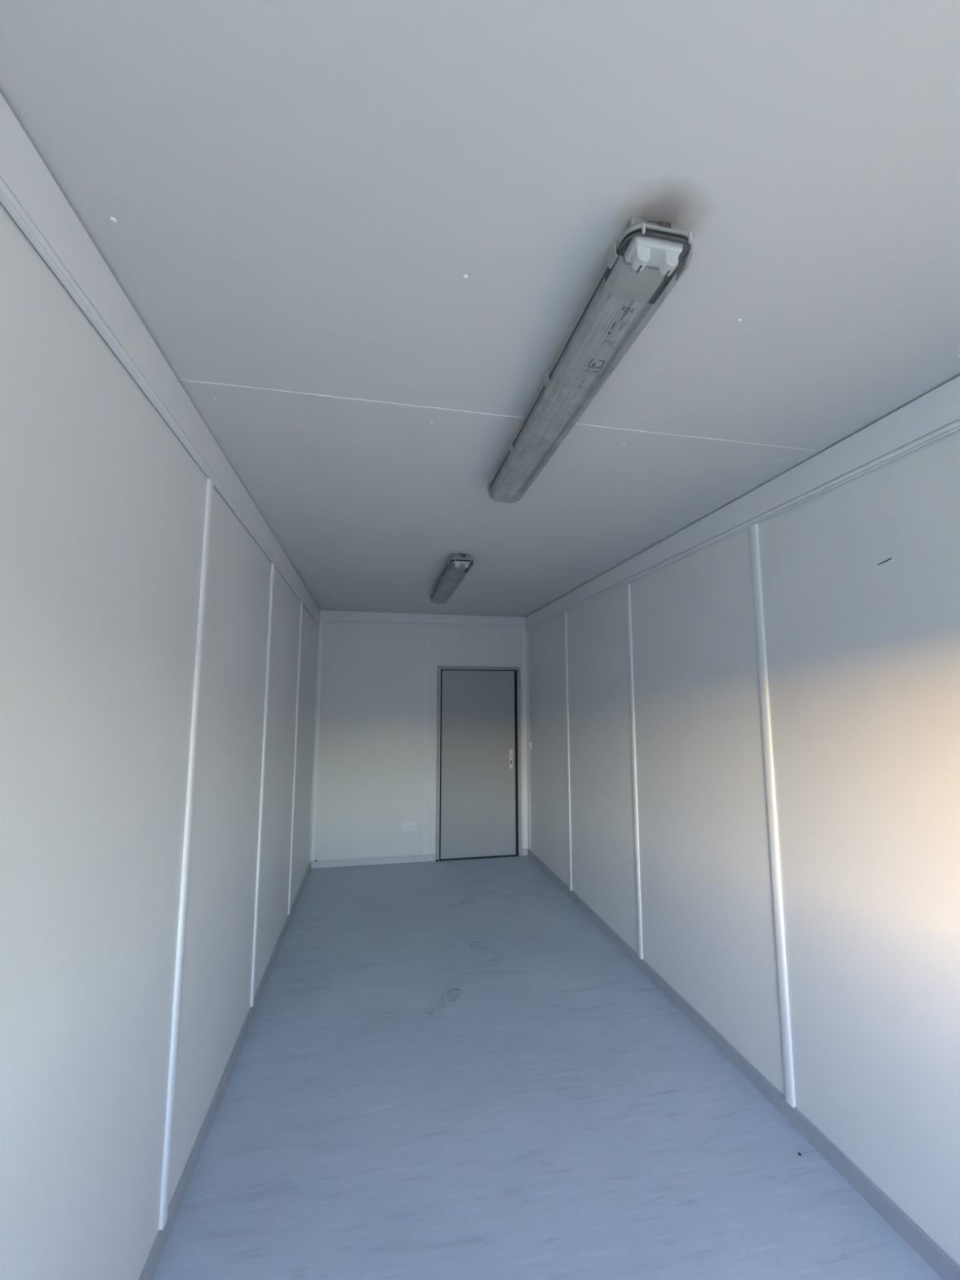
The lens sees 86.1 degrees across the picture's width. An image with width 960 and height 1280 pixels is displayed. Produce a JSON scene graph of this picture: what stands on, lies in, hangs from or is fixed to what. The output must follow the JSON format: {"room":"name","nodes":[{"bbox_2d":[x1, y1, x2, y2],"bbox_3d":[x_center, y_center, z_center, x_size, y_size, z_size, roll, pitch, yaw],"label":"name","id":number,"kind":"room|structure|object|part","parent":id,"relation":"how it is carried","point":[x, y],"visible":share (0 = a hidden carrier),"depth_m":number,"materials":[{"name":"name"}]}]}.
{"room":"portable cabin interior","nodes":[
{"label":"portable cabin interior","id":0,"kind":"room"},
{"bbox_2d":[0,201,318,1279],"bbox_3d":[-1.061,0.597,1.982,0.068,2.748,7.014,1,-7,-11],"label":"wall","id":1,"kind":"structure","parent":0,"point":[158,668],"depth_m":1.25,"materials":[{"name":"white paint"}]},
{"bbox_3d":[-0.876,0.510,1.163,0.006,2.628,1.194,1,-7,-11],"label":"wall panel","id":2,"kind":"part","parent":1,"relation":"part of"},
{"bbox_2d":[0,92,320,625],"bbox_3d":[-1.036,-0.629,2.156,0.018,0.158,6.864,1,-7,-11],"label":"crown molding","id":3,"kind":"structure","parent":1,"relation":"attached to","point":[29,193],"depth_m":1.14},
{"bbox_3d":[-1.110,0.646,2.320,0.006,2.628,1.177,1,-7,-11],"label":"wall panel","id":4,"kind":"part","parent":1,"relation":"part of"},
{"bbox_2d":[138,862,311,1279],"bbox_3d":[-1.038,1.880,1.861,0.014,0.070,6.864,1,-7,-11],"label":"baseboard","id":5,"kind":"structure","parent":1,"relation":"attached to","point":[150,1266],"depth_m":2.01,"materials":[{"name":"grey plastic"}]},
{"bbox_3d":[-1.345,0.783,3.480,0.006,2.628,1.200,1,-7,-11],"label":"wall panel","id":6,"kind":"part","parent":1,"relation":"part of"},
{"bbox_3d":[-1.594,0.927,4.709,0.006,2.628,1.318,1,-7,-11],"label":"wall panel","id":7,"kind":"part","parent":1,"relation":"part of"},
{"bbox_2d":[309,622,323,862],"bbox_3d":[-1.693,1.017,5.326,0.046,2.453,0.056,1,-7,-11],"label":"trim","id":8,"kind":"structure","parent":1,"relation":"attached to","point":[320,633],"depth_m":5.33,"materials":[{"name":"white plastic"}]},
{"bbox_2d":[315,609,528,860],"bbox_3d":[-0.600,1.023,5.609,2.400,2.748,0.074,1,-7,-11],"label":"wall","id":9,"kind":"structure","parent":0,"point":[377,772],"depth_m":5.49,"materials":[{"name":"white paint"}]},
{"bbox_3d":[-1.157,1.006,5.471,1.154,2.648,0.012,1,-7,-11],"label":"wall panel","id":10,"kind":"part","parent":9,"relation":"part of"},
{"bbox_2d":[401,822,416,831],"bbox_3d":[-0.748,1.967,5.428,0.155,0.085,0.014,1,-7,-11],"label":"wall socket","id":11,"kind":"object","parent":9,"relation":"attached to","point":[406,826],"visible":1,"depth_m":5.42,"materials":[{"name":"white plastic"}]},
{"bbox_2d":[311,848,528,868],"bbox_3d":[-0.592,2.296,5.419,2.274,0.074,0.018,1,-7,-11],"label":"baseboard","id":12,"kind":"structure","parent":9,"relation":"attached to","point":[429,857],"depth_m":5.32,"materials":[{"name":"plastic"}]},
{"bbox_3d":[0.492,2.322,5.633,0.064,0.072,0.014,1,-7,-11],"label":"skirting","id":13,"kind":"part","parent":12,"relation":"part of","materials":[{"name":"plastic"}]},
{"bbox_2d":[320,610,525,627],"bbox_3d":[-0.592,-0.229,5.715,2.278,0.122,0.018,1,-7,-11],"label":"crown molding","id":14,"kind":"structure","parent":9,"relation":"attached to","point":[325,615],"depth_m":5.70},
{"bbox_3d":[-0.028,1.033,5.696,1.143,2.648,0.012,1,-7,-11],"label":"wall panel","id":15,"kind":"part","parent":9,"relation":"part of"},
{"bbox_2d":[435,666,521,861],"bbox_3d":[-0.004,1.320,5.631,0.947,2.063,0.081,1,-7,-11],"label":"door","id":16,"kind":"structure","parent":9,"relation":"in","point":[478,790],"depth_m":5.65,"materials":[{"name":"grey metal"}]},
{"bbox_3d":[0.344,1.322,5.719,0.043,0.221,0.009,1,-7,-11],"label":"handle plate","id":17,"kind":"part","parent":16,"relation":"part of","materials":[{"name":"metal"}]},
{"bbox_2d":[0,0,959,616],"bbox_3d":[0.088,-0.724,2.370,2.400,0.074,7.014,1,-7,-11],"label":"ceiling","id":18,"kind":"structure","parent":0,"point":[362,240],"depth_m":1.07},
{"bbox_3d":[-0.412,-0.404,4.837,2.300,0.006,1.838,1,-7,-11],"label":"panel","id":19,"kind":"part","parent":18,"relation":"part of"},
{"bbox_2d":[430,552,473,604],"bbox_3d":[-0.242,-0.448,3.989,0.165,0.106,1.316,1,-7,-11],"label":"ceiling light","id":20,"kind":"object","parent":18,"relation":"attached to","point":[456,569],"visible":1,"depth_m":3.65,"materials":[{"name":"grey plastic"}]},
{"bbox_2d":[433,561,465,598],"bbox_3d":[-0.242,-0.446,3.988,0.120,0.018,1.160,1,-7,-11],"label":"tray","id":21,"kind":"object","parent":20,"relation":"on","point":[460,569],"depth_m":3.62,"materials":[{"name":"grey plastic"}]},
{"bbox_2d":[431,567,470,604],"bbox_3d":[-0.242,-0.418,3.985,0.150,0.047,1.309,1,-7,-11],"label":"diffuser","id":22,"kind":"object","parent":20,"relation":"attached to","point":[451,577],"depth_m":3.86,"materials":[{"name":"clear plastic"}]},
{"bbox_3d":[-0.013,-0.635,2.862,2.300,0.007,2.214,1,-7,-11],"label":"panel","id":23,"kind":"part","parent":18,"relation":"part of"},
{"bbox_2d":[487,217,692,502],"bbox_3d":[0.233,-0.723,1.642,0.165,0.106,1.316,1,-7,-11],"label":"ceiling light","id":24,"kind":"object","parent":18,"relation":"attached to","point":[647,255],"visible":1,"depth_m":1.25,"materials":[{"name":"grey plastic"}]},
{"bbox_2d":[488,279,666,502],"bbox_3d":[0.233,-0.694,1.638,0.150,0.048,1.309,1,-7,-11],"label":"diffuser","id":25,"kind":"object","parent":24,"relation":"attached to","point":[612,318],"depth_m":1.38,"materials":[{"name":"clear plastic"}]},
{"bbox_2d":[498,255,664,488],"bbox_3d":[0.233,-0.721,1.642,0.120,0.018,1.160,1,-7,-11],"label":"tray","id":26,"kind":"object","parent":24,"relation":"on","point":[623,282],"depth_m":1.15,"materials":[{"name":"grey plastic"}]},
{"bbox_2d":[152,855,943,1279],"bbox_3d":[0.088,1.968,2.053,2.400,0.060,7.014,1,-7,-11],"label":"floor","id":27,"kind":"structure","parent":0,"point":[446,1069],"depth_m":2.04,"materials":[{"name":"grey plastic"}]},
{"bbox_2d":[528,375,959,1266],"bbox_3d":[1.237,0.650,2.441,0.068,2.748,7.014,1,-7,-11],"label":"wall","id":28,"kind":"structure","parent":0,"point":[744,752],"depth_m":2.06,"materials":[{"name":"white paint"}]},
{"bbox_2d":[520,627,530,849],"bbox_3d":[0.509,1.066,5.751,0.068,2.451,0.086,1,-7,-11],"label":"trim","id":29,"kind":"structure","parent":28,"relation":"attached to","point":[524,634],"depth_m":5.76,"materials":[{"name":"white plastic"}]},
{"bbox_2d":[527,742,531,748],"bbox_3d":[0.545,1.158,5.654,0.030,0.072,0.072,1,-7,-11],"label":"light switch","id":30,"kind":"object","parent":28,"relation":"attached to","point":[528,743],"visible":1,"depth_m":5.63,"materials":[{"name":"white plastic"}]},
{"bbox_3d":[0.662,0.983,5.185,0.006,2.628,1.268,1,-7,-11],"label":"wall panel","id":31,"kind":"part","parent":28,"relation":"part of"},
{"bbox_3d":[0.905,0.842,3.983,0.006,2.628,1.195,1,-7,-11],"label":"wall panel","id":32,"kind":"part","parent":28,"relation":"part of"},
{"bbox_3d":[1.142,0.704,2.812,0.006,2.628,1.204,1,-7,-11],"label":"wall panel","id":33,"kind":"part","parent":28,"relation":"part of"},
{"bbox_2d":[524,375,959,631],"bbox_3d":[1.202,-0.576,2.603,0.018,0.158,6.864,1,-7,-11],"label":"crown molding","id":34,"kind":"structure","parent":28,"relation":"attached to","point":[935,415],"depth_m":2.08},
{"bbox_2d":[527,848,959,1279],"bbox_3d":[1.204,1.933,2.309,0.014,0.070,6.864,1,-7,-11],"label":"baseboard","id":35,"kind":"structure","parent":28,"relation":"attached to","point":[928,1249],"depth_m":2.02,"materials":[{"name":"grey plastic"}]},
{"bbox_3d":[1.380,0.566,1.638,0.006,2.628,1.202,1,-7,-11],"label":"wall panel","id":36,"kind":"part","parent":28,"relation":"part of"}
]}

